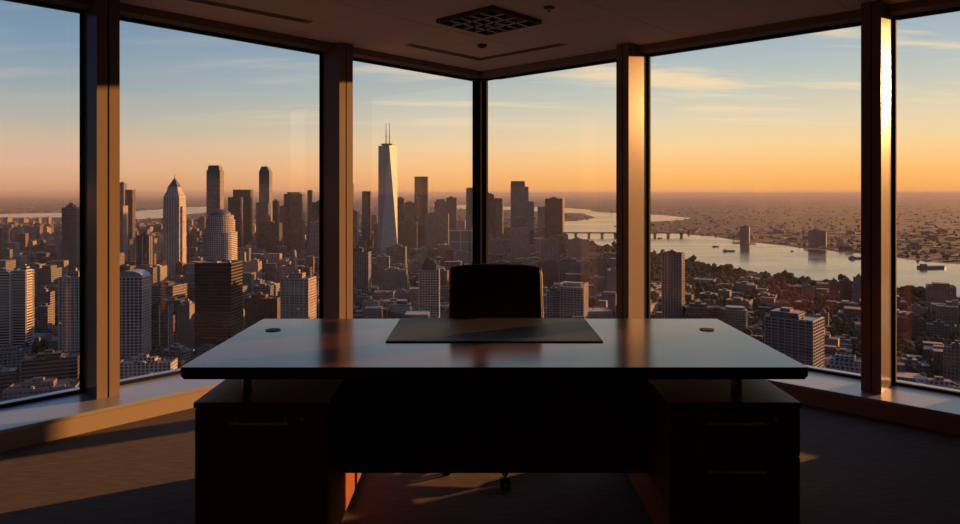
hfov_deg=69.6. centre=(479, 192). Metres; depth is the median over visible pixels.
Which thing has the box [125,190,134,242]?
office tower
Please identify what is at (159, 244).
block
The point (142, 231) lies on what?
block
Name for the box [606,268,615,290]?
office tower
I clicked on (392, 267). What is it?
plant
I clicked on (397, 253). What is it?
office tower
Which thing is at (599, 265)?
office tower
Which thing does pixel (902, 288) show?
tree
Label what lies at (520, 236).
office tower
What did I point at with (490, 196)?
office tower
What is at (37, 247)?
block
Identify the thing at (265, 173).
office tower
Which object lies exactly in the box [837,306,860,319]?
block
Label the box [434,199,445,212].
office tower
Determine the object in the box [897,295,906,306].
block
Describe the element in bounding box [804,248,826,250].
dock
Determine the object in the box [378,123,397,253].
office tower
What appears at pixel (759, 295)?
block
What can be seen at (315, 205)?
office tower
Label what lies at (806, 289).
office tower
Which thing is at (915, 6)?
trim
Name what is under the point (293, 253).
office tower
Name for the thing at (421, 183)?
office tower
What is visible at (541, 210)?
office tower
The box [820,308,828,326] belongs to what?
office tower
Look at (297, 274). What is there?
plant
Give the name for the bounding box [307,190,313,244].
office tower
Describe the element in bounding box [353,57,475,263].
window
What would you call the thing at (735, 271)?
tree
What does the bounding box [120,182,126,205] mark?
office tower
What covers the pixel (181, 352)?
block
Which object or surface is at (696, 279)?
block
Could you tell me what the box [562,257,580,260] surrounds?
plant
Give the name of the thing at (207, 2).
ceiling vent
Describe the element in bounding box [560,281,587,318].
office tower
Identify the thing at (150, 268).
block
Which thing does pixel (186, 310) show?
office tower
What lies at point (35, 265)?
block
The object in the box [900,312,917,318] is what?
plant
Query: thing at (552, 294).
office tower
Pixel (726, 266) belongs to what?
tree
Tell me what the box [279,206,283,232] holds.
office tower
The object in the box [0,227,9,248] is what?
office tower
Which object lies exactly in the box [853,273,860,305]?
office tower
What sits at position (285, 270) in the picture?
block
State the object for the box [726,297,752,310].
block
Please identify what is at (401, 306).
block
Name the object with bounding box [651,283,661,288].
block
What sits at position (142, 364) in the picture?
block
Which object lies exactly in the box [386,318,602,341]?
desk pad
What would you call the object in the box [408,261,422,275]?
block
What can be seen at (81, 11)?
window
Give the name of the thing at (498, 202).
office tower
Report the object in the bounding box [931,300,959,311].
apartment block
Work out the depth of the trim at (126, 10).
5.26 m
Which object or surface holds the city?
on the ground
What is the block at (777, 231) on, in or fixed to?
on the ground
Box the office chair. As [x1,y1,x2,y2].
[442,264,543,488]
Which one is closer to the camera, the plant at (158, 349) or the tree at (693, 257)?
the plant at (158, 349)
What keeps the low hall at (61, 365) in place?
on the ground
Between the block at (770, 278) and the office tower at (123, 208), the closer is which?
the block at (770, 278)
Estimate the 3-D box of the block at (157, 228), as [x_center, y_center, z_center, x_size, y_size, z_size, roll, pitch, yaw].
[-1627.159,178.419,3496.570,39.985,43.163,24.435,0,0,6]
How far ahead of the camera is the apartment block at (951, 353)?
714.09 m
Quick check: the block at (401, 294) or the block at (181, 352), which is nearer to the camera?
the block at (181, 352)
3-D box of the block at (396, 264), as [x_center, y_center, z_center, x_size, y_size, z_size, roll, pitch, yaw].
[-176.003,176.948,1512.303,29.970,46.105,25.138,0,0,6]
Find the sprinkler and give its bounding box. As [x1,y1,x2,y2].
[543,5,554,12]
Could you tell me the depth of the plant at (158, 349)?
814.12 m
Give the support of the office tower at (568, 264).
on the ground
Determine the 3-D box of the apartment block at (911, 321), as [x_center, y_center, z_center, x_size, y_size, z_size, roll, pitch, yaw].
[606.338,184.028,971.831,31.633,31.944,18.980,0,0,30]
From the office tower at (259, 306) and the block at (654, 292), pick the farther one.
the block at (654, 292)
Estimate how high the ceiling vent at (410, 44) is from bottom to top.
0.006 m
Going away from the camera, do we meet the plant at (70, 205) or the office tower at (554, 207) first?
the plant at (70, 205)
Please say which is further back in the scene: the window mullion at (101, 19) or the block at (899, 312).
the block at (899, 312)
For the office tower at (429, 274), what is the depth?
1010.72 m
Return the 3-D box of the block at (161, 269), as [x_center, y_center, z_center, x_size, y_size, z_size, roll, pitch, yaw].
[-666.624,173.766,1422.709,30.631,52.467,25.920,0,0,6]
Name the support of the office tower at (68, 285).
on the ground
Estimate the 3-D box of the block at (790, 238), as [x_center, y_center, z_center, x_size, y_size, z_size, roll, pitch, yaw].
[1321.197,192.978,2911.536,40.555,14.043,31.721,0,0,28]
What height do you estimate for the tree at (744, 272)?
22.616 m
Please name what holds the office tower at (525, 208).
on the ground
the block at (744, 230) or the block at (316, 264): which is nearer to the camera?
the block at (316, 264)
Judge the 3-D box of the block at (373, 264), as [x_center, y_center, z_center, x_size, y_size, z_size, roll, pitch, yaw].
[-260.021,181.269,1634.005,36.808,37.462,32.322,0,0,0]
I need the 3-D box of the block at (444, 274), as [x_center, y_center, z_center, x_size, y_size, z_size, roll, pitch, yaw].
[-77.421,171.595,1314.140,33.161,56.809,21.086,0,0,6]
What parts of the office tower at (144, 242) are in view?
facade frame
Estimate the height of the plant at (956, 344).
8.000 m
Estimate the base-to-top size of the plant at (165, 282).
8.000 m
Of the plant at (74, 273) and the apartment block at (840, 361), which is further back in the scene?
the plant at (74, 273)
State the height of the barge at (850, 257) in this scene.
8.600 m
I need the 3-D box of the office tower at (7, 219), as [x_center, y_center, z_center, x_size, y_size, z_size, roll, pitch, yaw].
[-2482.895,161.790,3631.579,26.466,76.421,26.466,0,0,20]
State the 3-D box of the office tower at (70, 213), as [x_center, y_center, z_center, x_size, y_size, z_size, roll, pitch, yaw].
[-969.048,111.457,1642.857,34.821,177.086,31.439,0,0,4]
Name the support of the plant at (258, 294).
on the office tower at (259, 306)
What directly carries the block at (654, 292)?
on the ground
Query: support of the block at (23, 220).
on the ground
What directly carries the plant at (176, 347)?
on the block at (181, 352)
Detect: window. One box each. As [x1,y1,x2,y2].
[0,0,83,408]
[120,16,322,384]
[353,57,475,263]
[485,59,615,263]
[647,22,860,378]
[893,7,959,395]
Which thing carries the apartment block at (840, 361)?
on the ground
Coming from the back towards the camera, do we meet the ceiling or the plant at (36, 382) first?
the plant at (36, 382)
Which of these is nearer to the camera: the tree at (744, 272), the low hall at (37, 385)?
the low hall at (37, 385)
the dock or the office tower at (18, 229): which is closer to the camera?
the dock
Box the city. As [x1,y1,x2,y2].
[0,199,959,381]
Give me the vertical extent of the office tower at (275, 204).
177.811 m
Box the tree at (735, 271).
[732,267,742,273]
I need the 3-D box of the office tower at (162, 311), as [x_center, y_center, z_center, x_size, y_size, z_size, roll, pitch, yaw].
[-395.031,164.944,857.143,21.979,70.112,15.685,0,0,-4]
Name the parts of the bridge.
railing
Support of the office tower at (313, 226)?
on the ground
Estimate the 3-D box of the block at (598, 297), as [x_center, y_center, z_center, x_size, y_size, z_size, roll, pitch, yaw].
[229.044,187.858,1203.992,45.003,24.284,38.614,0,0,24]
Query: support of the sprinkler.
attached to the ceiling
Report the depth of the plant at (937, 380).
657.37 m
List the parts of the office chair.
backrest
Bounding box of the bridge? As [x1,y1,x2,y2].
[566,232,687,236]
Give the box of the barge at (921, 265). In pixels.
[917,264,945,267]
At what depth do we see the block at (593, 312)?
996.26 m
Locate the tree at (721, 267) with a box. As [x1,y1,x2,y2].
[718,265,723,270]
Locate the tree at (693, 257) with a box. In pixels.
[688,255,696,261]
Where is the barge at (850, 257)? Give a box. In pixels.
[848,256,860,258]
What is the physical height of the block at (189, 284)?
34.281 m
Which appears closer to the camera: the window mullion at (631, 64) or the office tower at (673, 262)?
the window mullion at (631, 64)
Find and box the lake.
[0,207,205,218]
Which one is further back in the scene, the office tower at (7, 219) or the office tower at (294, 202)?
the office tower at (7, 219)
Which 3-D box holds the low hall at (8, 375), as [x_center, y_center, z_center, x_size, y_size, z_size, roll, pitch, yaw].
[-492.462,185.950,693.467,46.030,28.101,23.015,0,0,-26]
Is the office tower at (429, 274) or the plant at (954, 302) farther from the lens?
the plant at (954, 302)
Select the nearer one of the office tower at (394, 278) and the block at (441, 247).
the office tower at (394, 278)
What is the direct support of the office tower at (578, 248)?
on the ground
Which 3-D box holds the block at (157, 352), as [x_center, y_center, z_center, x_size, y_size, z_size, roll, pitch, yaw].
[-378.698,190.083,816.568,18.733,19.834,13.113,0,0,-10]
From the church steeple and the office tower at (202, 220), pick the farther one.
the office tower at (202, 220)
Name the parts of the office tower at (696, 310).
facade frame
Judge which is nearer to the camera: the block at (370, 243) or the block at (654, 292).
the block at (654, 292)
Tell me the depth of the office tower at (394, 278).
1286.43 m
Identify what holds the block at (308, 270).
on the ground
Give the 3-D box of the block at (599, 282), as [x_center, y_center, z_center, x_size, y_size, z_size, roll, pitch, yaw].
[232.478,182.235,1369.146,31.344,35.529,21.019,0,0,0]
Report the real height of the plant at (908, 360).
8.000 m
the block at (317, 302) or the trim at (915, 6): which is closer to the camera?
the trim at (915, 6)
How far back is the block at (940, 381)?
657.69 m
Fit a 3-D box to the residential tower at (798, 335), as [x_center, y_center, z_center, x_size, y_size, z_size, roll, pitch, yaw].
[343.169,162.960,754.098,51.216,74.081,38.987,0,0,42]
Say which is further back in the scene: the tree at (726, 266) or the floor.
the tree at (726, 266)
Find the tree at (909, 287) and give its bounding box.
[905,285,914,289]
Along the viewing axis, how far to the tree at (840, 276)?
1471.66 m
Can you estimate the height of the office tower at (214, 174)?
281.109 m
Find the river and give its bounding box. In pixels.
[457,205,959,295]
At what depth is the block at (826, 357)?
782.55 m
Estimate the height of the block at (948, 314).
39.850 m
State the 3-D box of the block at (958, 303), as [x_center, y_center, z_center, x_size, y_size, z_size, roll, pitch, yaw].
[705.171,177.716,992.723,27.465,44.567,19.986,0,0,32]
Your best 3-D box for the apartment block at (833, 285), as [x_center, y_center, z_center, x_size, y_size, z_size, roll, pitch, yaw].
[637.387,176.180,1243.243,14.908,47.640,8.945,0,0,25]
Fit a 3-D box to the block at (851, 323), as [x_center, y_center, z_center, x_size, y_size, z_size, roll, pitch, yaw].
[538.057,192.752,992.266,20.869,14.497,13.974,0,0,32]
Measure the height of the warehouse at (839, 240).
29.154 m
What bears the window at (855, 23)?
in the window sill
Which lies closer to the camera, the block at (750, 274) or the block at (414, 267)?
the block at (750, 274)
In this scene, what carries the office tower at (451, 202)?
on the ground
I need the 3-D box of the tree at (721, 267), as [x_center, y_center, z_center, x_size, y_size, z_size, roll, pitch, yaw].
[590.692,187.804,1688.437,20.232,24.393,17.551,0,0,-9]
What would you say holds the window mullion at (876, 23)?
attached to the window sill
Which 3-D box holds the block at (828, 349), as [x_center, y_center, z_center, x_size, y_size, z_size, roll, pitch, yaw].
[420.332,191.346,822.467,40.150,17.308,25.155,0,0,28]
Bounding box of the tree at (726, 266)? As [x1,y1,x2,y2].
[724,264,729,272]
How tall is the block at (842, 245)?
13.539 m
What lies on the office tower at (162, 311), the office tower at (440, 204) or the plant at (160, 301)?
the plant at (160, 301)
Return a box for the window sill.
[0,365,959,452]
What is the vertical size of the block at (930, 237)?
20.964 m
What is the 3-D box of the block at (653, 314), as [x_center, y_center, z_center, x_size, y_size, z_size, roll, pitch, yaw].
[285.529,193.775,1084.572,40.369,12.451,27.575,0,0,32]
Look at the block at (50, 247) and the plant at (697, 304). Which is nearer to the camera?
the plant at (697, 304)
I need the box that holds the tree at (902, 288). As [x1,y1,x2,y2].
[899,286,909,292]
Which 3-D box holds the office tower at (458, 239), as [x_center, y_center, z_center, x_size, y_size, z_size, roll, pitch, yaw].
[-54.225,152.167,1943.662,64.937,95.666,40.002,0,0,0]
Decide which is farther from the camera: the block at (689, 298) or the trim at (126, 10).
the block at (689, 298)
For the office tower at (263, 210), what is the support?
on the ground
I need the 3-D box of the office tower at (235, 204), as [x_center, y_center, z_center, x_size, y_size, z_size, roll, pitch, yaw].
[-801.639,106.727,2262.295,40.557,186.546,24.334,0,0,0]
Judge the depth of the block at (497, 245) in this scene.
1873.58 m
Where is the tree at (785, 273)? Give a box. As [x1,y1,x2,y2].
[781,270,793,277]
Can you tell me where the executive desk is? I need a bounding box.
[180,319,807,523]
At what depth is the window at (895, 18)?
4.66 m
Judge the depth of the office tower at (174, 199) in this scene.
1499.22 m
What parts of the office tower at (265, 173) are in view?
tapered crown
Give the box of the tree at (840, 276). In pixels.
[838,274,849,280]
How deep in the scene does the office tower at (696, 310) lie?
993.35 m
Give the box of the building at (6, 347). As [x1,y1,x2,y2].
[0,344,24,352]
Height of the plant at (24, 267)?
8.000 m
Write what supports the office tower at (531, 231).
on the ground
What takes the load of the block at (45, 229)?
on the ground
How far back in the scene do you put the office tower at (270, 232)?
2101.89 m
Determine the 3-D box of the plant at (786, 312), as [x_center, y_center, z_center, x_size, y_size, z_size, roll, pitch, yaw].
[340.543,130.719,757.933,33.346,9.600,25.972,0,0,42]
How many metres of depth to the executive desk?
2.85 m
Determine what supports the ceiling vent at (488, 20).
in the ceiling
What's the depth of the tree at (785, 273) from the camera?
1532.91 m
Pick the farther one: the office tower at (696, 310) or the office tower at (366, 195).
the office tower at (366, 195)
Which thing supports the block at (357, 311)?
on the ground
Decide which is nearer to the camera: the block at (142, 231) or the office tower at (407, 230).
the office tower at (407, 230)
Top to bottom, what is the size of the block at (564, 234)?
63.637 m
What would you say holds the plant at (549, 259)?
on the office tower at (549, 268)
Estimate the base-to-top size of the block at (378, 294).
39.862 m
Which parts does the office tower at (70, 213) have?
facade frame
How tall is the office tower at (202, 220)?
83.148 m
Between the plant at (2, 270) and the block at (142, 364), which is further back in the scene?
the plant at (2, 270)
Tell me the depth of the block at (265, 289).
1050.21 m
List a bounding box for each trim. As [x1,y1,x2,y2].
[3,0,487,80]
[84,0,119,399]
[323,42,352,318]
[476,78,484,263]
[481,0,959,79]
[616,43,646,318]
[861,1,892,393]
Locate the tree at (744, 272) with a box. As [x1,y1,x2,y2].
[740,270,748,275]
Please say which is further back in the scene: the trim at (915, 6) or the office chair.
the trim at (915, 6)
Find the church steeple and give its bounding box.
[25,242,30,256]
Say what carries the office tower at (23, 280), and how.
on the ground
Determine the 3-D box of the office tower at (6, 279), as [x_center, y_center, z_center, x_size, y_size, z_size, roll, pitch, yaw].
[-602.516,146.943,867.924,27.143,106.113,15.066,0,0,-14]
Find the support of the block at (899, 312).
on the ground
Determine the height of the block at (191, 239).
55.462 m
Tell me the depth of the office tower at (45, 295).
1002.36 m
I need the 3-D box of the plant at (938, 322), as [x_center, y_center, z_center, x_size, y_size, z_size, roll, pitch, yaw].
[628.715,176.822,944.328,13.017,8.000,11.679,0,0,30]
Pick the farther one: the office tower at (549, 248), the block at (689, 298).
the office tower at (549, 248)
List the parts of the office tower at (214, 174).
crown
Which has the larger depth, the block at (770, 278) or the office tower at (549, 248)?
the office tower at (549, 248)
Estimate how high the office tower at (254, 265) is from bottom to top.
68.606 m
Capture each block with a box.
[19,218,28,222]
[27,262,45,269]
[34,243,47,251]
[37,265,61,299]
[43,227,50,233]
[43,244,58,251]
[120,354,176,378]
[134,264,156,284]
[140,229,149,234]
[150,345,168,357]
[153,264,166,282]
[154,224,162,232]
[157,241,162,250]
[161,343,194,362]
[180,282,194,286]
[186,234,196,246]
[254,283,273,295]
[266,281,279,295]
[280,264,302,278]
[296,266,311,275]
[302,262,318,272]
[316,301,318,318]
[355,308,362,313]
[363,240,373,248]
[371,261,376,277]
[374,290,395,299]
[392,263,407,273]
[393,299,410,318]
[396,288,409,301]
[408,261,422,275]
[438,244,448,257]
[439,268,448,286]
[490,237,507,260]
[552,235,564,253]
[559,232,567,248]
[588,276,605,293]
[588,307,612,318]
[596,293,600,303]
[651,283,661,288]
[651,288,661,298]
[651,301,657,311]
[651,311,661,317]
[685,293,698,303]
[694,277,716,284]
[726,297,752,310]
[740,224,749,241]
[740,273,761,278]
[740,276,759,281]
[757,293,777,301]
[763,276,775,282]
[775,230,784,233]
[788,237,798,240]
[821,291,839,300]
[823,353,860,373]
[824,345,851,354]
[824,355,834,365]
[829,278,838,299]
[836,243,849,247]
[836,300,857,309]
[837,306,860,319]
[840,277,851,300]
[843,245,853,250]
[846,321,853,326]
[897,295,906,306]
[897,309,910,315]
[897,312,923,333]
[906,242,921,248]
[908,303,927,316]
[915,376,959,389]
[925,235,937,239]
[926,282,955,302]
[926,319,949,338]
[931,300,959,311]
[936,228,947,232]
[936,304,957,333]
[943,340,959,381]
[958,303,959,323]
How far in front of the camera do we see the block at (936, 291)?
1185.69 m
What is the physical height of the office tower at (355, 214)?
141.333 m
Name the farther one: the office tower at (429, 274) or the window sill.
the office tower at (429, 274)
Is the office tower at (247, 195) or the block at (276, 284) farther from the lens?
the office tower at (247, 195)
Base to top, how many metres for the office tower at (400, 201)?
187.245 m
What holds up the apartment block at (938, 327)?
on the ground
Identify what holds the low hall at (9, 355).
on the ground
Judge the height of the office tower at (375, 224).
112.615 m
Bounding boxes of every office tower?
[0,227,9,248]
[0,268,12,346]
[4,216,11,224]
[12,226,23,241]
[12,264,34,347]
[38,287,54,326]
[46,216,50,223]
[58,267,79,351]
[62,203,79,270]
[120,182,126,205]
[120,205,127,260]
[120,269,151,360]
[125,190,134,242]
[136,232,153,266]
[151,280,186,303]
[151,298,172,350]
[163,176,185,279]
[177,299,194,347]
[195,260,242,353]
[198,216,205,230]
[203,209,236,260]
[206,165,223,219]
[228,197,242,247]
[233,190,252,247]
[243,258,261,278]
[245,292,279,328]
[256,203,270,248]
[259,166,271,220]
[259,220,281,252]
[272,199,278,221]
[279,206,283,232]
[280,269,315,318]
[284,192,304,249]
[291,250,295,272]
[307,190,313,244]
[309,220,318,257]
[312,200,318,221]
[353,210,358,240]
[353,245,370,293]
[362,191,370,239]
[371,215,376,232]
[374,223,377,253]
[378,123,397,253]
[383,266,407,291]
[386,244,406,266]
[397,196,403,220]
[397,220,417,252]
[404,201,413,220]
[414,177,427,247]
[419,256,439,317]
[425,212,448,249]
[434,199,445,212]
[446,196,456,229]
[449,230,471,262]
[466,188,471,229]
[488,192,493,237]
[494,198,502,238]
[511,181,524,227]
[511,227,529,261]
[518,200,533,229]
[525,187,528,200]
[530,230,533,244]
[538,207,544,237]
[538,258,557,288]
[540,238,559,260]
[545,197,563,238]
[546,286,559,317]
[557,257,589,283]
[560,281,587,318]
[568,237,588,259]
[592,256,606,276]
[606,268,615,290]
[662,250,684,318]
[684,301,722,321]
[723,305,746,331]
[801,283,814,300]
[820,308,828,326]
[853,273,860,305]
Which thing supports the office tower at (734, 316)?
on the ground
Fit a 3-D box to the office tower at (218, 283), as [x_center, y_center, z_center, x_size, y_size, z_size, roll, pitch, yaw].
[-330.380,142.496,873.418,46.688,115.008,35.016,0,0,3]
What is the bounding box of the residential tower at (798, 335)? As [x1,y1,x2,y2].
[764,307,824,367]
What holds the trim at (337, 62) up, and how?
attached to the window sill
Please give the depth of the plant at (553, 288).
1002.61 m
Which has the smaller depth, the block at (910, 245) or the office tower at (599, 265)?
the office tower at (599, 265)
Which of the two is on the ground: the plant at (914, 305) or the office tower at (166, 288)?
the office tower at (166, 288)
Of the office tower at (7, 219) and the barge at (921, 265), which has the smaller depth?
the barge at (921, 265)
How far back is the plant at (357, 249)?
1337.02 m
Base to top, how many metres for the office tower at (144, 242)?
116.511 m
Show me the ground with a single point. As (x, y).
(764, 202)
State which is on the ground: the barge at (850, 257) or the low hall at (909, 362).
the low hall at (909, 362)
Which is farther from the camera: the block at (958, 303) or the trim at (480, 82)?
the block at (958, 303)
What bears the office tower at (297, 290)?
on the ground
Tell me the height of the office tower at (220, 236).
169.231 m
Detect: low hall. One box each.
[0,344,30,372]
[0,365,18,393]
[3,376,79,400]
[21,349,79,382]
[897,356,929,374]
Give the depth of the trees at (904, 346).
1244.12 m
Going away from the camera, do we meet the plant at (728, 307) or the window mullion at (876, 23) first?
the window mullion at (876, 23)
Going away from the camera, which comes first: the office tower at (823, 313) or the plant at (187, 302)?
the plant at (187, 302)
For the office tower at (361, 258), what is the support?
on the ground
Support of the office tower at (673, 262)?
on the ground
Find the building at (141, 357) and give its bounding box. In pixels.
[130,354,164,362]
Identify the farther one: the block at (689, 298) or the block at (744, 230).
the block at (744, 230)
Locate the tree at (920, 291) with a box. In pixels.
[910,286,925,297]
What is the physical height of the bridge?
19.800 m
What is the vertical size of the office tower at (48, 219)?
61.731 m
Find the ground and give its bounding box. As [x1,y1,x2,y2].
[0,195,959,401]
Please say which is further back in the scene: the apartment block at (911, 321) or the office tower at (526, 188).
the office tower at (526, 188)
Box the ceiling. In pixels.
[120,0,912,70]
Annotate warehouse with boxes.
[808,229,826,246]
[837,237,843,242]
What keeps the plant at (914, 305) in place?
on the apartment block at (915, 308)
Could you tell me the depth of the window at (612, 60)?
7.20 m
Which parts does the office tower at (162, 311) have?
facade frame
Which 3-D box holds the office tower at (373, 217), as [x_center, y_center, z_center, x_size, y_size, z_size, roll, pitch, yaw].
[-523.007,153.339,3404.705,30.371,93.322,19.539,0,0,-4]
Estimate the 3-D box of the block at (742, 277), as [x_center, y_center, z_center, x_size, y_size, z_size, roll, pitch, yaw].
[602.353,192.953,1539.129,38.064,14.094,32.279,0,0,32]
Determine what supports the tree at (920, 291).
on the ground
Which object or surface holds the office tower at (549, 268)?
on the ground
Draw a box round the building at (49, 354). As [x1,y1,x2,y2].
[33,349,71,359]
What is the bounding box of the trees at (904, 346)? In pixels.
[2,206,959,378]
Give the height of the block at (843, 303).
18.589 m
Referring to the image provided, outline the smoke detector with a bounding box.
[477,43,486,47]
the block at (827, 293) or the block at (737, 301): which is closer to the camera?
the block at (737, 301)
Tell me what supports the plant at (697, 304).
on the office tower at (696, 310)
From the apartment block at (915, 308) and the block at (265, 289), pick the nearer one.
the block at (265, 289)
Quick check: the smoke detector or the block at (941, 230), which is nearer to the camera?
the smoke detector
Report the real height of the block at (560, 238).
60.198 m
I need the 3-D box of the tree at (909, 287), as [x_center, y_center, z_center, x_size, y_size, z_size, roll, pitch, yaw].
[821.087,187.649,1314.555,22.080,24.701,22.249,0,0,15]
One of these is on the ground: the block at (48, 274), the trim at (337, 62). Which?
the block at (48, 274)
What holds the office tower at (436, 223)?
on the ground
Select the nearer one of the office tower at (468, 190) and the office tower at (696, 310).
the office tower at (696, 310)
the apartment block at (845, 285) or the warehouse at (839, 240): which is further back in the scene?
the warehouse at (839, 240)
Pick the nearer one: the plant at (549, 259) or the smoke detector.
the smoke detector
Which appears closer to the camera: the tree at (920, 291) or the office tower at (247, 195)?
the tree at (920, 291)
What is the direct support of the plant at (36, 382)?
on the low hall at (37, 385)
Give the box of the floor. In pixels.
[0,404,959,523]
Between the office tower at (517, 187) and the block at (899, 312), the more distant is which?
the office tower at (517, 187)
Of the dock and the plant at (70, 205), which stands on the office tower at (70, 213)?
the plant at (70, 205)
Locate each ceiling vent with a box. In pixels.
[186,0,312,22]
[404,43,566,60]
[436,5,541,35]
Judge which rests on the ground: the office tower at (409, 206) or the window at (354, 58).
the office tower at (409, 206)
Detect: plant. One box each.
[0,268,8,272]
[19,264,29,269]
[21,376,73,388]
[65,203,77,207]
[68,267,79,276]
[154,345,164,351]
[156,298,169,303]
[158,280,176,285]
[166,343,185,350]
[181,299,192,304]
[251,292,268,297]
[288,269,305,277]
[353,245,363,251]
[387,266,402,269]
[541,258,554,261]
[548,286,559,290]
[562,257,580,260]
[689,301,713,307]
[725,305,744,309]
[770,307,804,318]
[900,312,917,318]
[901,356,917,363]
[911,303,920,307]
[926,376,958,386]
[934,319,944,324]
[946,300,959,304]
[952,340,959,348]
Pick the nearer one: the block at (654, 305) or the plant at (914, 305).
the plant at (914, 305)
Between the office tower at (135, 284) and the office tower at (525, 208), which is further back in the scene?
the office tower at (525, 208)

